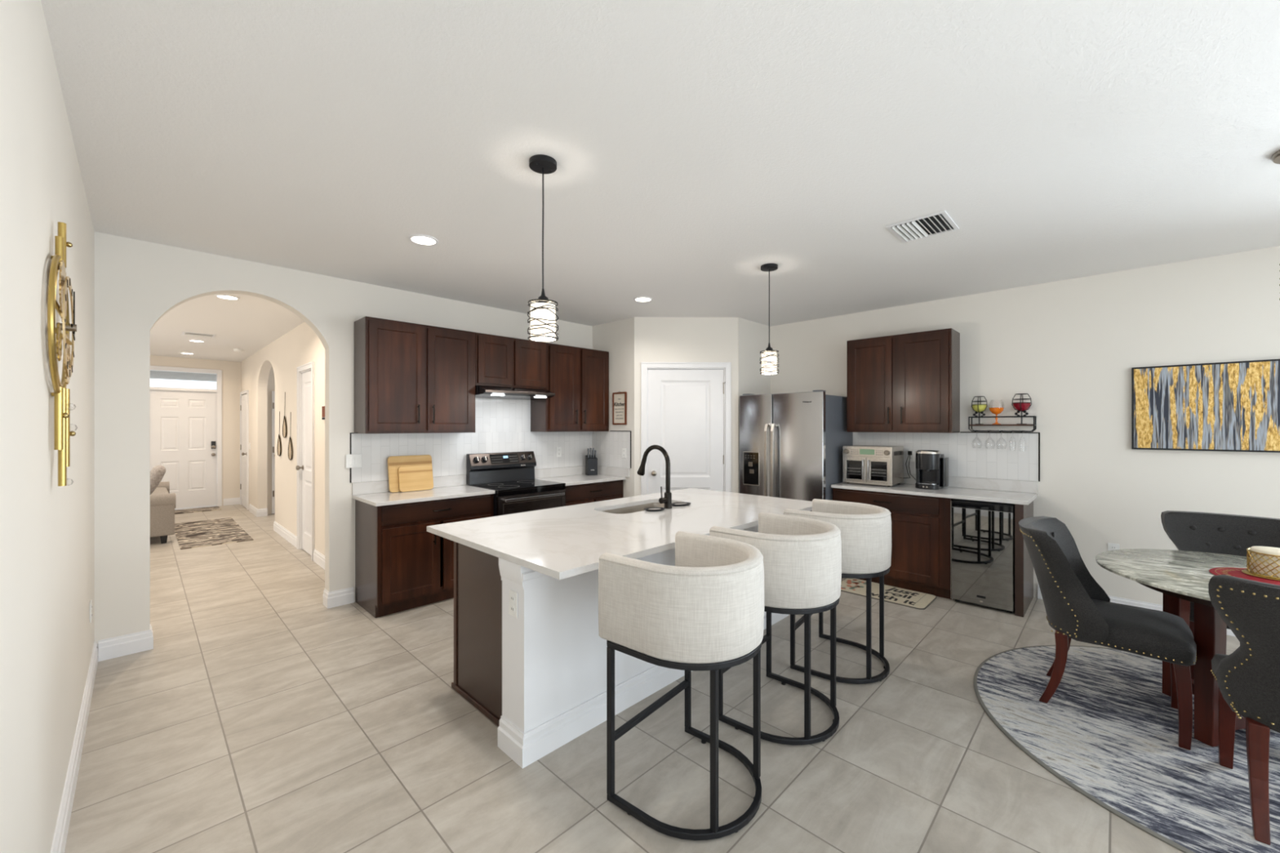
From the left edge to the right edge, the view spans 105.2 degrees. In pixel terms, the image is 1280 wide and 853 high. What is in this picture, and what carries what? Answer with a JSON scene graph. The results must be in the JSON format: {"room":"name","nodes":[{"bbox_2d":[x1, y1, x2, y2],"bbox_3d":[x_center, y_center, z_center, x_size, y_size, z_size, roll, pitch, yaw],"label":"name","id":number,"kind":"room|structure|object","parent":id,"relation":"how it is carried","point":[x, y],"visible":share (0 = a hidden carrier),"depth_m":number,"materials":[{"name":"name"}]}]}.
{"room":"kitchen","nodes":[
{"label":"kitchen","id":0,"kind":"room"},
{"bbox_2d":[0,0,94,852],"bbox_3d":[-0.562,0.130,0.186,8.264,2.740,0.120,0,0,44],"label":"wall","id":1,"kind":"structure","parent":0,"point":[47,529],"depth_m":1.37,"materials":[{"name":"paint"}]},
{"bbox_2d":[47,222,76,486],"bbox_3d":[-1.887,-0.236,1.603,0.458,0.867,0.054,0,0,44],"label":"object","id":2,"kind":"object","parent":1,"relation":"attached to","point":[62,433],"visible":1,"depth_m":1.56,"materials":[{"name":"gold metal"}]},
{"bbox_2d":[50,640,97,852],"bbox_3d":[-0.558,1.435,0.276,8.144,0.130,0.016,0,0,44],"label":"baseboard","id":3,"kind":"structure","parent":1,"relation":"attached to","point":[59,842],"depth_m":2.03,"materials":[{"name":"white paint"}]},
{"bbox_2d":[150,355,240,505],"bbox_3d":[-9.190,0.130,8.001,0.130,2.740,4.400,0,0,44],"label":"wall","id":4,"kind":"structure","parent":0,"point":[231,371],"depth_m":9.31,"materials":[{"name":"paint"}]},
{"bbox_2d":[150,370,216,382],"bbox_3d":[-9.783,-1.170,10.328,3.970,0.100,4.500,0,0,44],"label":"trim","id":5,"kind":"structure","parent":4,"relation":"attached to","point":[153,374],"depth_m":10.88,"materials":[{"name":"paint"}]},
{"bbox_2d":[150,389,217,509],"bbox_3d":[-8.258,0.424,8.855,0.141,2.128,0.915,0,0,44],"label":"door","id":6,"kind":"structure","parent":4,"relation":"in","point":[184,424],"depth_m":8.90,"materials":[{"name":"white paint"}]},
{"bbox_2d":[150,368,217,392],"bbox_3d":[-8.297,-0.820,8.893,0.100,0.360,0.945,0,0,44],"label":"window","id":7,"kind":"structure","parent":4,"relation":"in","point":[150,369],"depth_m":8.92,"materials":[{"name":"white paint"}]},
{"bbox_2d":[150,365,222,506],"bbox_3d":[-8.284,0.218,8.880,0.098,2.563,1.055,0,0,44],"label":"trim","id":8,"kind":"structure","parent":4,"relation":"attached to","point":[219,390],"depth_m":9.19,"materials":[{"name":"white paint"}]},
{"bbox_2d":[223,497,239,505],"bbox_3d":[-7.783,1.435,9.337,0.016,0.130,0.258,0,0,44],"label":"baseboard","id":9,"kind":"structure","parent":4,"relation":"attached to","point":[229,501],"depth_m":9.33,"materials":[{"name":"white paint"}]},
{"bbox_2d":[266,366,275,514],"bbox_3d":[-5.719,0.130,9.014,0.100,2.740,1.900,0,0,44],"label":"wall","id":10,"kind":"structure","parent":0,"point":[271,381],"depth_m":8.34,"materials":[{"name":"paint"}]},
{"bbox_2d":[271,391,275,513],"bbox_3d":[-5.973,0.445,8.604,0.107,2.090,0.800,0,0,44],"label":"door","id":11,"kind":"structure","parent":10,"relation":"in","point":[273,392],"depth_m":8.34,"materials":[{"name":"white paint"}]},
{"bbox_2d":[240,321,324,555],"bbox_3d":[-5.039,0.130,6.930,7.306,2.740,0.130,0,0,44],"label":"wall","id":12,"kind":"structure","parent":0,"point":[301,345],"depth_m":6.57,"materials":[{"name":"paint"}]},
{"bbox_2d":[240,394,246,508],"bbox_3d":[-7.363,0.452,9.051,0.756,2.076,0.084,0,0,44],"label":"door","id":13,"kind":"structure","parent":12,"relation":"in","point":[243,397],"depth_m":9.15,"materials":[{"name":"white paint"}]},
{"bbox_2d":[240,390,248,510],"bbox_3d":[-7.306,0.425,9.107,0.883,2.154,0.124,0,0,44],"label":"trim","id":14,"kind":"structure","parent":12,"relation":"attached to","point":[246,392],"depth_m":8.77,"materials":[{"name":"white paint"}]},
{"bbox_2d":[248,503,267,516],"bbox_3d":[-6.579,1.435,8.423,0.816,0.130,0.146,0,0,44],"label":"baseboard","id":15,"kind":"structure","parent":12,"relation":"attached to","point":[256,512],"depth_m":8.17,"materials":[{"name":"white paint"}]},
{"bbox_2d":[276,411,281,456],"bbox_3d":[-5.007,0.105,6.790,0.221,0.620,0.015,0,0,44],"label":"mirror","id":16,"kind":"object","parent":12,"relation":"attached to","point":[279,447],"visible":1,"depth_m":6.79,"materials":[{"name":"brown mirror"}]},
{"bbox_2d":[277,436,281,455],"bbox_3d":[-5.005,0.264,6.791,0.204,0.284,0.010,0,0,44],"label":"mirror glass","id":17,"kind":"object","parent":16,"relation":"attached to","point":[279,448],"depth_m":6.76,"materials":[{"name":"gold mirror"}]},
{"bbox_2d":[282,391,286,438],"bbox_3d":[-4.750,-0.150,6.539,0.221,0.614,0.015,0,0,44],"label":"mirror","id":18,"kind":"object","parent":12,"relation":"attached to","point":[284,424],"visible":1,"depth_m":6.53,"materials":[{"name":"brown mirror"}]},
{"bbox_2d":[282,417,286,437],"bbox_3d":[-4.749,0.009,6.540,0.204,0.278,0.010,0,0,44],"label":"mirror glass","id":19,"kind":"object","parent":18,"relation":"attached to","point":[284,425],"depth_m":6.53,"materials":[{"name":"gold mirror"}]},
{"bbox_2d":[273,520,297,548],"bbox_3d":[-4.702,1.435,6.589,1.536,0.130,0.146,0,0,44],"label":"baseboard","id":20,"kind":"structure","parent":12,"relation":"attached to","point":[282,531],"depth_m":6.48,"materials":[{"name":"white paint"}]},
{"bbox_2d":[288,426,292,460],"bbox_3d":[-4.500,0.127,6.295,0.221,0.621,0.015,0,0,44],"label":"mirror","id":21,"kind":"object","parent":12,"relation":"attached to","point":[290,445],"visible":1,"depth_m":6.28,"materials":[{"name":"brown metal"}]},
{"bbox_2d":[288,438,292,459],"bbox_3d":[-4.499,0.285,6.296,0.204,0.285,0.010,0,0,44],"label":"mirror glass","id":22,"kind":"object","parent":21,"relation":"attached to","point":[290,446],"depth_m":6.28,"materials":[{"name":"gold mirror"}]},
{"bbox_2d":[295,370,311,555],"bbox_3d":[-3.908,0.422,5.729,0.614,2.136,0.107,0,0,44],"label":"door","id":23,"kind":"structure","parent":12,"relation":"in","point":[306,376],"depth_m":5.82,"materials":[{"name":"white paint"}]},
{"bbox_2d":[297,361,314,560],"bbox_3d":[-3.883,0.389,5.763,0.757,2.226,0.126,0,0,44],"label":"trim","id":24,"kind":"structure","parent":12,"relation":"attached to","point":[310,365],"depth_m":5.95,"materials":[{"name":"white paint"}]},
{"bbox_2d":[313,549,324,569],"bbox_3d":[-3.059,1.435,4.893,1.606,0.130,0.016,0,0,44],"label":"baseboard","id":25,"kind":"structure","parent":12,"relation":"attached to","point":[319,558],"depth_m":5.28,"materials":[{"name":"white paint"}]},
{"bbox_2d":[94,231,592,647],"bbox_3d":[-3.023,0.130,3.673,0.130,2.740,6.830,0,0,44],"label":"wall","id":26,"kind":"structure","parent":0,"point":[137,282],"depth_m":3.30,"materials":[{"name":"paint"}]},
{"bbox_2d":[97,623,153,662],"bbox_3d":[-3.418,1.435,3.257,0.146,0.130,0.249,0,0,44],"label":"baseboard","id":27,"kind":"structure","parent":26,"relation":"attached to","point":[131,643],"depth_m":3.21,"materials":[{"name":"white paint"}]},
{"bbox_2d":[322,586,354,608],"bbox_3d":[-2.553,1.435,4.143,0.146,0.130,0.197,0,0,44],"label":"baseboard","id":28,"kind":"structure","parent":26,"relation":"attached to","point":[345,596],"depth_m":4.09,"materials":[{"name":"white paint"}]},
{"bbox_2d":[354,316,475,433],"bbox_3d":[-1.980,-0.415,4.385,0.364,0.951,0.945,0,0,44],"label":"upper cabinet","id":29,"kind":"object","parent":26,"relation":"attached to","point":[410,378],"visible":1,"depth_m":4.21,"materials":[{"name":"brown laminate"}]},
{"bbox_2d":[351,397,592,483],"bbox_3d":[-1.524,0.045,5.108,0.008,0.871,2.662,0,0,44],"label":"tiled wall","id":30,"kind":"structure","parent":26,"relation":"attached to","point":[448,451],"depth_m":5.00,"materials":[{"name":"white tile"}]},
{"bbox_2d":[346,453,361,467],"bbox_3d":[-2.433,0.295,4.160,0.008,0.115,0.120,0,0,44],"label":"switch plate","id":31,"kind":"object","parent":30,"relation":"attached to","point":[353,460],"visible":1,"depth_m":4.16,"materials":[{"name":"white plastic"}]},
{"bbox_2d":[475,332,546,389],"bbox_3d":[-1.380,-0.640,5.024,0.328,0.501,0.805,0,0,44],"label":"upper cabinet","id":32,"kind":"object","parent":26,"relation":"attached to","point":[500,361],"visible":0.91,"depth_m":4.87,"materials":[{"name":"brown laminate"}]},
{"bbox_2d":[475,385,555,399],"bbox_3d":[-1.325,-0.340,4.961,0.481,0.099,0.785,0,0,44],"label":"range hood","id":33,"kind":"object","parent":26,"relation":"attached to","point":[481,391],"visible":0.88,"depth_m":4.83,"materials":[{"name":"black metal"}]},
{"bbox_2d":[530,342,608,431],"bbox_3d":[-0.773,-0.415,5.619,0.364,0.951,0.890,0,0,44],"label":"upper cabinet","id":34,"kind":"object","parent":26,"relation":"attached to","point":[578,378],"visible":1,"depth_m":5.44,"materials":[{"name":"brown laminate"}]},
{"bbox_2d":[592,317,634,497],"bbox_3d":[-0.332,0.130,5.902,0.864,2.740,0.120,0,0,44],"label":"wall","id":35,"kind":"structure","parent":0,"point":[616,338],"depth_m":5.69,"materials":[{"name":"paint"}]},
{"bbox_2d":[592,431,630,468],"bbox_3d":[-0.346,0.272,5.827,0.670,0.419,0.008,0,0,44],"label":"tiled wall","id":36,"kind":"structure","parent":35,"relation":"attached to","point":[608,446],"depth_m":5.81,"materials":[{"name":"white tile"}]},
{"bbox_2d":[612,391,626,424],"bbox_3d":[-0.238,-0.214,5.712,0.229,0.392,0.019,0,0,44],"label":"kitchen sign","id":37,"kind":"object","parent":35,"relation":"attached to","point":[619,400],"visible":1,"depth_m":5.71,"materials":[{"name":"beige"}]},
{"bbox_2d":[64,504,1239,852],"bbox_3d":[-3.779,1.550,5.720,20.600,0.100,8.700,0,0,44],"label":"floor","id":38,"kind":"structure","parent":0,"point":[260,716],"depth_m":2.29,"materials":[{"name":"tile"}]},
{"bbox_2d":[150,481,175,543],"bbox_3d":[-7.145,1.070,6.639,2.100,0.860,1.150,0,0,44],"label":"sofa","id":39,"kind":"object","parent":38,"relation":"on","point":[162,503],"visible":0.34,"depth_m":6.25,"materials":[{"name":"fabric"}]},
{"bbox_2d":[150,465,165,494],"bbox_3d":[-6.497,0.728,6.515,0.438,0.406,0.259,0,0,44],"label":"throw pillow","id":40,"kind":"object","parent":39,"relation":"on","point":[157,473],"visible":0.56,"depth_m":6.41,"materials":[{"name":"grey fabric"}]},
{"bbox_2d":[151,487,168,494],"bbox_3d":[-7.061,1.010,6.717,1.690,0.140,0.860,0,0,44],"label":"seat cushion","id":41,"kind":"object","parent":39,"relation":"on","point":[158,490],"depth_m":7.10,"materials":[{"name":"grey fabric"}]},
{"bbox_2d":[174,506,221,514],"bbox_3d":[-7.999,1.495,8.626,0.500,0.010,0.900,0,0,44],"label":"rug","id":42,"kind":"object","parent":38,"relation":"on","point":[215,508],"visible":0.64,"depth_m":8.73,"materials":[{"name":"beige fabric"}]},
{"bbox_2d":[174,517,253,549],"bbox_3d":[-6.127,1.495,6.965,2.200,0.010,0.700,0,0,44],"label":"rug","id":43,"kind":"object","parent":38,"relation":"on","point":[189,535],"visible":0.86,"depth_m":6.80,"materials":[{"name":"carpet"}]},
{"bbox_2d":[355,493,493,617],"bbox_3d":[-1.872,1.058,4.321,0.608,0.885,0.985,0,0,44],"label":"base cabinet","id":44,"kind":"object","parent":38,"relation":"on","point":[400,566],"visible":0.66,"depth_m":4.00,"materials":[{"name":"brown laminate"}]},
{"bbox_2d":[351,474,494,506],"bbox_3d":[-1.886,0.548,4.314,0.598,0.133,1.005,0,0,44],"label":"countertop","id":45,"kind":"structure","parent":44,"relation":"on","point":[377,493],"depth_m":4.26,"materials":[{"name":"white stone"}]},
{"bbox_2d":[387,454,432,492],"bbox_3d":[-2.079,0.425,4.443,0.068,0.318,0.385,0,0,44],"label":"cutting board","id":46,"kind":"object","parent":45,"relation":"on","point":[394,463],"visible":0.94,"depth_m":4.37,"materials":[{"name":"brown wood"}]},
{"bbox_2d":[398,465,433,492],"bbox_3d":[-2.031,0.472,4.438,0.053,0.224,0.300,0,0,44],"label":"cutting board","id":47,"kind":"object","parent":45,"relation":"on","point":[411,478],"visible":1,"depth_m":4.43,"materials":[{"name":"brown wood"}]},
{"bbox_2d":[466,451,565,516],"bbox_3d":[-1.228,0.877,4.915,0.673,1.205,0.758,0,0,44],"label":"electric range","id":48,"kind":"object","parent":38,"relation":"on","point":[511,475],"visible":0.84,"depth_m":4.88,"materials":[{"name":"black metal"}]},
{"bbox_2d":[469,479,565,492],"bbox_3d":[-1.220,0.590,4.907,0.555,0.021,0.758,0,0,44],"label":"cooktop","id":49,"kind":"object","parent":48,"relation":"in","point":[500,485],"depth_m":4.86,"materials":[{"name":"black glass"}]},
{"bbox_2d":[565,480,622,506],"bbox_3d":[-0.683,1.058,5.538,0.608,0.885,0.888,0,0,44],"label":"base cabinet","id":50,"kind":"object","parent":38,"relation":"on","point":[611,490],"visible":0.17,"depth_m":5.34,"materials":[{"name":"brown laminate"}]},
{"bbox_2d":[534,465,630,485],"bbox_3d":[-0.663,0.548,5.519,0.663,0.133,0.889,0,0,44],"label":"countertop","id":51,"kind":"structure","parent":50,"relation":"on","point":[575,475],"depth_m":5.63,"materials":[{"name":"white stone"}]},
{"bbox_2d":[585,448,597,475],"bbox_3d":[-0.584,0.422,5.882,0.120,0.325,0.121,0,0,-20],"label":"knife block","id":52,"kind":"object","parent":51,"relation":"on","point":[591,461],"visible":1,"depth_m":5.83,"materials":[{"name":"black plastic"}]},
{"bbox_2d":[451,524,788,768],"bbox_3d":[0.009,1.058,3.328,0.907,0.884,2.427,0,0,44],"label":"kitchen island","id":53,"kind":"object","parent":38,"relation":"on","point":[539,675],"visible":0.41,"depth_m":2.40,"materials":[{"name":"white paint"}]},
{"bbox_2d":[508,589,517,617],"bbox_3d":[-0.580,0.810,2.233,0.070,0.115,0.008,0,0,44],"label":"outlet plate","id":54,"kind":"object","parent":53,"relation":"attached to","point":[513,596],"visible":1,"depth_m":2.23,"materials":[{"name":"white plastic"}]},
{"bbox_2d":[426,488,812,579],"bbox_3d":[0.084,0.600,3.302,1.295,0.030,2.489,0,0,44],"label":"island countertop","id":55,"kind":"structure","parent":53,"relation":"on","point":[559,543],"depth_m":2.82,"materials":[{"name":"white stone"}]},
{"bbox_2d":[601,502,664,513],"bbox_3d":[0.013,0.721,3.608,0.365,0.210,0.780,0,0,44],"label":"undermount sink","id":56,"kind":"object","parent":55,"relation":"in","point":[630,509],"visible":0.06,"depth_m":3.78,"materials":[{"name":"silver metal"}]},
{"bbox_2d":[636,444,671,508],"bbox_3d":[0.087,0.360,3.573,0.327,0.449,0.106,0,0,44],"label":"kitchen faucet","id":57,"kind":"object","parent":55,"relation":"on","point":[667,500],"visible":1,"depth_m":3.48,"materials":[{"name":"black metal"}]},
{"bbox_2d":[644,506,665,511],"bbox_3d":[0.102,0.578,3.396,0.150,0.014,0.100,0,0,-17],"label":"soap dish","id":58,"kind":"object","parent":55,"relation":"on","point":[653,508],"visible":1,"depth_m":3.39,"materials":[{"name":"black metal"}]},
{"bbox_2d":[671,502,690,506],"bbox_3d":[0.301,0.578,3.621,0.170,0.014,0.100,0,0,-26],"label":"soap dish","id":59,"kind":"object","parent":55,"relation":"on","point":[677,504],"visible":0.94,"depth_m":3.61,"materials":[{"name":"black metal"}]},
{"bbox_2d":[598,530,764,840],"bbox_3d":[0.230,1.008,2.032,0.551,0.985,0.602,0,0,39],"label":"bar stool","id":60,"kind":"object","parent":38,"relation":"on","point":[704,611],"visible":1,"depth_m":1.82,"materials":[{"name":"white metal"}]},
{"bbox_2d":[709,511,841,745],"bbox_3d":[0.755,1.008,2.558,0.551,0.985,0.602,0,0,40],"label":"bar stool","id":61,"kind":"object","parent":38,"relation":"on","point":[802,556],"visible":0.87,"depth_m":2.31,"materials":[{"name":"beige fabric"}]},
{"bbox_2d":[739,390,852,511],"bbox_3d":[1.692,0.570,5.385,0.961,1.860,0.842,0,0,44],"label":"refrigerator","id":62,"kind":"object","parent":38,"relation":"on","point":[791,444],"visible":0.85,"depth_m":5.07,"materials":[{"name":"grey metal"}]},
{"bbox_2d":[783,498,891,684],"bbox_3d":[1.285,1.008,3.100,0.551,0.985,0.602,0,0,37],"label":"bar stool","id":63,"kind":"object","parent":38,"relation":"on","point":[865,529],"visible":0.78,"depth_m":2.85,"materials":[{"name":"beige fabric"}]},
{"bbox_2d":[840,577,937,609],"bbox_3d":[2.187,1.495,4.413,0.780,0.011,0.450,0,0,44],"label":"kitchen mat","id":64,"kind":"object","parent":38,"relation":"on","point":[895,595],"visible":0.9,"depth_m":4.35,"materials":[{"name":"beige fabric"}]},
{"bbox_2d":[840,579,864,590],"bbox_3d":[2.003,1.490,4.601,0.155,0.001,0.374,0,0,37],"label":"print","id":65,"kind":"object","parent":64,"relation":"on","point":[846,584],"depth_m":4.60},
{"bbox_2d":[832,488,953,599],"bbox_3d":[2.495,1.058,4.758,1.020,0.885,0.664,0,0,44],"label":"base cabinet","id":66,"kind":"object","parent":38,"relation":"on","point":[921,561],"visible":0.59,"depth_m":4.38,"materials":[{"name":"brown laminate"}]},
{"bbox_2d":[831,473,1037,505],"bbox_3d":[2.692,0.548,4.583,1.555,0.133,0.639,0,0,44],"label":"countertop","id":67,"kind":"structure","parent":66,"relation":"on","point":[990,490],"depth_m":4.42,"materials":[{"name":"white stone"}]},
{"bbox_2d":[842,444,903,486],"bbox_3d":[2.354,0.392,4.955,0.471,0.385,0.401,0,0,44],"label":"toaster oven","id":68,"kind":"object","parent":67,"relation":"on","point":[883,465],"visible":1,"depth_m":4.82,"materials":[{"name":"silver metal"}]},
{"bbox_2d":[915,449,948,489],"bbox_3d":[2.760,0.406,4.631,0.235,0.358,0.288,0,0,44],"label":"coffee maker","id":69,"kind":"object","parent":67,"relation":"on","point":[931,466],"visible":1,"depth_m":4.55,"materials":[{"name":"black plastic"}]},
{"bbox_2d":[951,498,1014,613],"bbox_3d":[3.016,1.065,4.240,0.427,0.870,0.609,0,0,44],"label":"wine cooler","id":70,"kind":"object","parent":38,"relation":"on","point":[983,532],"visible":0.86,"depth_m":4.02,"materials":[{"name":"black glass"}]},
{"bbox_2d":[1014,500,1033,617],"bbox_3d":[3.211,1.058,4.084,0.055,0.884,0.627,0,0,44],"label":"cabinet end panel","id":71,"kind":"object","parent":38,"relation":"on","point":[1024,567],"visible":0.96,"depth_m":3.87,"materials":[{"name":"brown laminate"}]},
{"bbox_2d":[973,644,1279,852],"bbox_3d":[2.838,1.494,2.260,2.144,0.012,2.144,0,0,44],"label":"round rug","id":72,"kind":"object","parent":38,"relation":"on","point":[1108,729],"visible":0.77,"depth_m":2.27,"materials":[{"name":"grey carpet"}]},
{"bbox_2d":[1018,515,1197,750],"bbox_3d":[2.472,1.022,2.632,0.681,0.933,0.636,0,0,44],"label":"dining chair","id":73,"kind":"object","parent":72,"relation":"on","point":[1077,607],"visible":1,"depth_m":2.53,"materials":[{"name":"grey fabric"}]},
{"bbox_2d":[1095,548,1249,746],"bbox_3d":[3.013,1.114,2.369,1.184,0.748,1.184,0,0,44],"label":"dining table","id":74,"kind":"object","parent":72,"relation":"on","point":[1182,577],"visible":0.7,"depth_m":2.36,"materials":[{"name":"grey stone"}]},
{"bbox_2d":[1208,567,1279,585],"bbox_3d":[3.049,0.736,2.334,0.436,0.006,0.436,0,0,44],"label":"placemat","id":75,"kind":"object","parent":74,"relation":"on","point":[1233,571],"visible":0.44,"depth_m":2.43,"materials":[{"name":"red fabric"}]},
{"bbox_2d":[1241,546,1279,581],"bbox_3d":[3.105,0.668,2.391,0.210,0.131,0.210,0,0,44],"label":"candle holder","id":76,"kind":"object","parent":75,"relation":"on","point":[1264,562],"visible":1,"depth_m":2.38,"materials":[{"name":"gold metal"}]},
{"bbox_2d":[1160,511,1279,679],"bbox_3d":[3.493,1.022,2.831,0.636,0.933,0.681,0,0,44],"label":"dining chair","id":77,"kind":"object","parent":72,"relation":"on","point":[1195,531],"visible":0.39,"depth_m":3.03,"materials":[{"name":"grey fabric"}]},
{"bbox_2d":[1208,574,1279,844],"bbox_3d":[2.524,1.022,1.782,0.636,0.933,0.681,0,0,44],"label":"dining chair","id":78,"kind":"object","parent":72,"relation":"on","point":[1248,678],"visible":1,"depth_m":1.79,"materials":[{"name":"grey fabric"}]},
{"bbox_2d":[40,0,1279,361],"bbox_3d":[-2.062,-1.290,4.042,15.800,0.100,8.700,0,0,44],"label":"ceiling","id":79,"kind":"structure","parent":0,"point":[696,146],"depth_m":2.10,"materials":[{"name":"white paint"}]},
{"bbox_2d":[182,331,215,337],"bbox_3d":[-5.974,-1.232,6.620,0.300,0.014,0.322,0,0,44],"label":"ceiling vent","id":80,"kind":"object","parent":79,"relation":"in","point":[184,333],"visible":1,"depth_m":6.58,"materials":[{"name":"white metal"}]},
{"bbox_2d":[214,293,239,299],"bbox_3d":[-3.951,-1.236,4.685,0.186,0.008,0.186,0,0,44],"label":"recessed light","id":81,"kind":"object","parent":79,"relation":"in","point":[223,296],"visible":1,"depth_m":4.67,"materials":[{"name":"white paint"}]},
{"bbox_2d":[408,234,438,245],"bbox_3d":[-1.438,-1.236,3.250,0.186,0.008,0.186,0,0,44],"label":"recessed light","id":82,"kind":"object","parent":79,"relation":"in","point":[421,239],"visible":1,"depth_m":3.24,"materials":[{"name":"white paint"}]},
{"bbox_2d":[527,154,558,342],"bbox_3d":[-0.455,-0.823,2.296,0.144,0.832,0.144,0,0,44],"label":"pendant lamp","id":83,"kind":"object","parent":79,"relation":"hanging from","point":[543,314],"visible":1,"depth_m":2.26,"materials":[{"name":"white glass"}]},
{"bbox_2d":[537,288,549,303],"bbox_3d":[-0.455,-0.609,2.296,0.056,0.073,0.056,0,0,44],"label":"socket","id":84,"kind":"object","parent":83,"relation":"attached to","point":[543,295],"depth_m":2.27,"materials":[{"name":"black metal"}]},
{"bbox_2d":[633,296,652,302],"bbox_3d":[0.030,-1.236,4.767,0.186,0.008,0.186,0,0,44],"label":"recessed light","id":85,"kind":"object","parent":79,"relation":"in","point":[641,299],"visible":1,"depth_m":4.75,"materials":[{"name":"white paint"}]},
{"bbox_2d":[760,263,778,374],"bbox_3d":[1.000,-0.823,3.785,0.144,0.832,0.144,0,0,44],"label":"pendant lamp","id":86,"kind":"object","parent":79,"relation":"hanging from","point":[769,357],"visible":1,"depth_m":3.74,"materials":[{"name":"white glass"}]},
{"bbox_2d":[765,342,773,352],"bbox_3d":[1.000,-0.609,3.785,0.056,0.073,0.056,0,0,44],"label":"socket","id":87,"kind":"object","parent":86,"relation":"attached to","point":[769,348],"depth_m":3.76,"materials":[{"name":"black metal"}]},
{"bbox_2d":[885,210,959,242],"bbox_3d":[1.761,-1.232,3.047,0.320,0.014,0.362,0,0,44],"label":"ceiling vent","id":88,"kind":"object","parent":79,"relation":"in","point":[937,223],"visible":1,"depth_m":3.03,"materials":[{"name":"white metal"}]},
{"bbox_2d":[1271,150,1279,300],"bbox_3d":[2.984,-0.890,2.160,0.240,0.699,0.240,0,0,44],"label":"beaded chandelier","id":89,"kind":"object","parent":79,"relation":"hanging from","point":[1276,157],"visible":1,"depth_m":2.23,"materials":[{"name":"silver metal"}]},
{"bbox_2d":[634,316,737,496],"bbox_3d":[0.525,0.130,5.614,1.180,2.740,0.100,0,0,-1],"label":"wall","id":90,"kind":"structure","parent":0,"point":[656,340],"depth_m":5.57,"materials":[{"name":"paint"}]},
{"bbox_2d":[640,362,730,495],"bbox_3d":[0.521,0.388,5.602,1.024,2.228,0.124,0,0,-1],"label":"trim","id":91,"kind":"structure","parent":90,"relation":"attached to","point":[645,366],"depth_m":5.55,"materials":[{"name":"white paint"}]},
{"bbox_2d":[647,369,725,493],"bbox_3d":[0.528,0.421,5.561,0.881,2.138,0.107,0,0,-1],"label":"door","id":92,"kind":"structure","parent":90,"relation":"in","point":[686,407],"depth_m":5.58,"materials":[{"name":"white paint"}]},
{"bbox_2d":[737,317,770,493],"bbox_3d":[1.330,0.130,5.862,0.110,2.740,0.716,0,0,44],"label":"wall","id":93,"kind":"structure","parent":0,"point":[753,336],"depth_m":5.75,"materials":[{"name":"paint"}]},
{"bbox_2d":[770,245,1279,604],"bbox_3d":[3.442,0.130,4.382,8.400,2.740,0.120,0,0,44],"label":"wall","id":94,"kind":"structure","parent":0,"point":[1073,345],"depth_m":4.00,"materials":[{"name":"paint"}]},
{"bbox_2d":[846,328,959,432],"bbox_3d":[2.586,-0.415,4.864,0.940,0.951,0.384,0,0,44],"label":"upper cabinet","id":95,"kind":"object","parent":94,"relation":"attached to","point":[909,382],"visible":1,"depth_m":4.69,"materials":[{"name":"brown laminate"}]},
{"bbox_2d":[852,431,1038,481],"bbox_3d":[2.899,0.272,4.823,1.605,0.419,0.008,0,0,44],"label":"tiled wall","id":96,"kind":"structure","parent":94,"relation":"attached to","point":[969,456],"depth_m":4.57,"materials":[{"name":"white tile"}]},
{"bbox_2d":[960,431,1039,481],"bbox_3d":[3.267,0.267,4.460,0.590,0.427,0.011,0,0,44],"label":"trim","id":97,"kind":"structure","parent":96,"relation":"attached to","point":[960,432],"depth_m":4.26,"materials":[{"name":"brown metal"}]},
{"bbox_2d":[968,415,1036,432],"bbox_3d":[3.249,-0.017,4.398,0.480,0.147,0.130,0,0,44],"label":"wine rack","id":98,"kind":"object","parent":94,"relation":"attached to","point":[1034,424],"visible":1,"depth_m":4.35,"materials":[{"name":"black metal"}]},
{"bbox_2d":[971,395,987,424],"bbox_3d":[3.130,-0.146,4.513,0.126,0.257,0.126,0,0,44],"label":"glass decor","id":99,"kind":"object","parent":98,"relation":"on","point":[978,408],"visible":0.99,"depth_m":4.48,"materials":[{"name":"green glass"}]},
{"bbox_2d":[988,404,1004,424],"bbox_3d":[3.223,-0.129,4.422,0.115,0.222,0.115,0,0,44],"label":"goblet","id":100,"kind":"object","parent":98,"relation":"on","point":[996,411],"visible":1,"depth_m":4.40,"materials":[{"name":"orange glass"}]},
{"bbox_2d":[1011,393,1031,424],"bbox_3d":[3.352,-0.151,4.296,0.142,0.267,0.142,0,0,44],"label":"glass decor","id":101,"kind":"object","parent":98,"relation":"on","point":[1019,406],"visible":1,"depth_m":4.27,"materials":[{"name":"red glass"}]},
{"bbox_2d":[1107,542,1119,551],"bbox_3d":[3.809,1.000,3.934,0.070,0.115,0.008,0,0,44],"label":"outlet plate","id":102,"kind":"object","parent":94,"relation":"attached to","point":[1111,546],"visible":0.5,"depth_m":3.93,"materials":[{"name":"white plastic"}]},
{"bbox_2d":[1037,583,1235,636],"bbox_3d":[4.890,1.435,2.873,3.980,0.130,0.016,0,0,44],"label":"baseboard","id":103,"kind":"structure","parent":94,"relation":"attached to","point":[1113,599],"depth_m":3.84,"materials":[{"name":"white paint"}]},
{"bbox_2d":[1131,359,1279,452],"bbox_3d":[4.380,-0.140,3.357,1.420,0.640,0.034,0,0,44],"label":"abstract painting","id":104,"kind":"object","parent":94,"relation":"attached to","point":[1229,406],"visible":1,"depth_m":3.57,"materials":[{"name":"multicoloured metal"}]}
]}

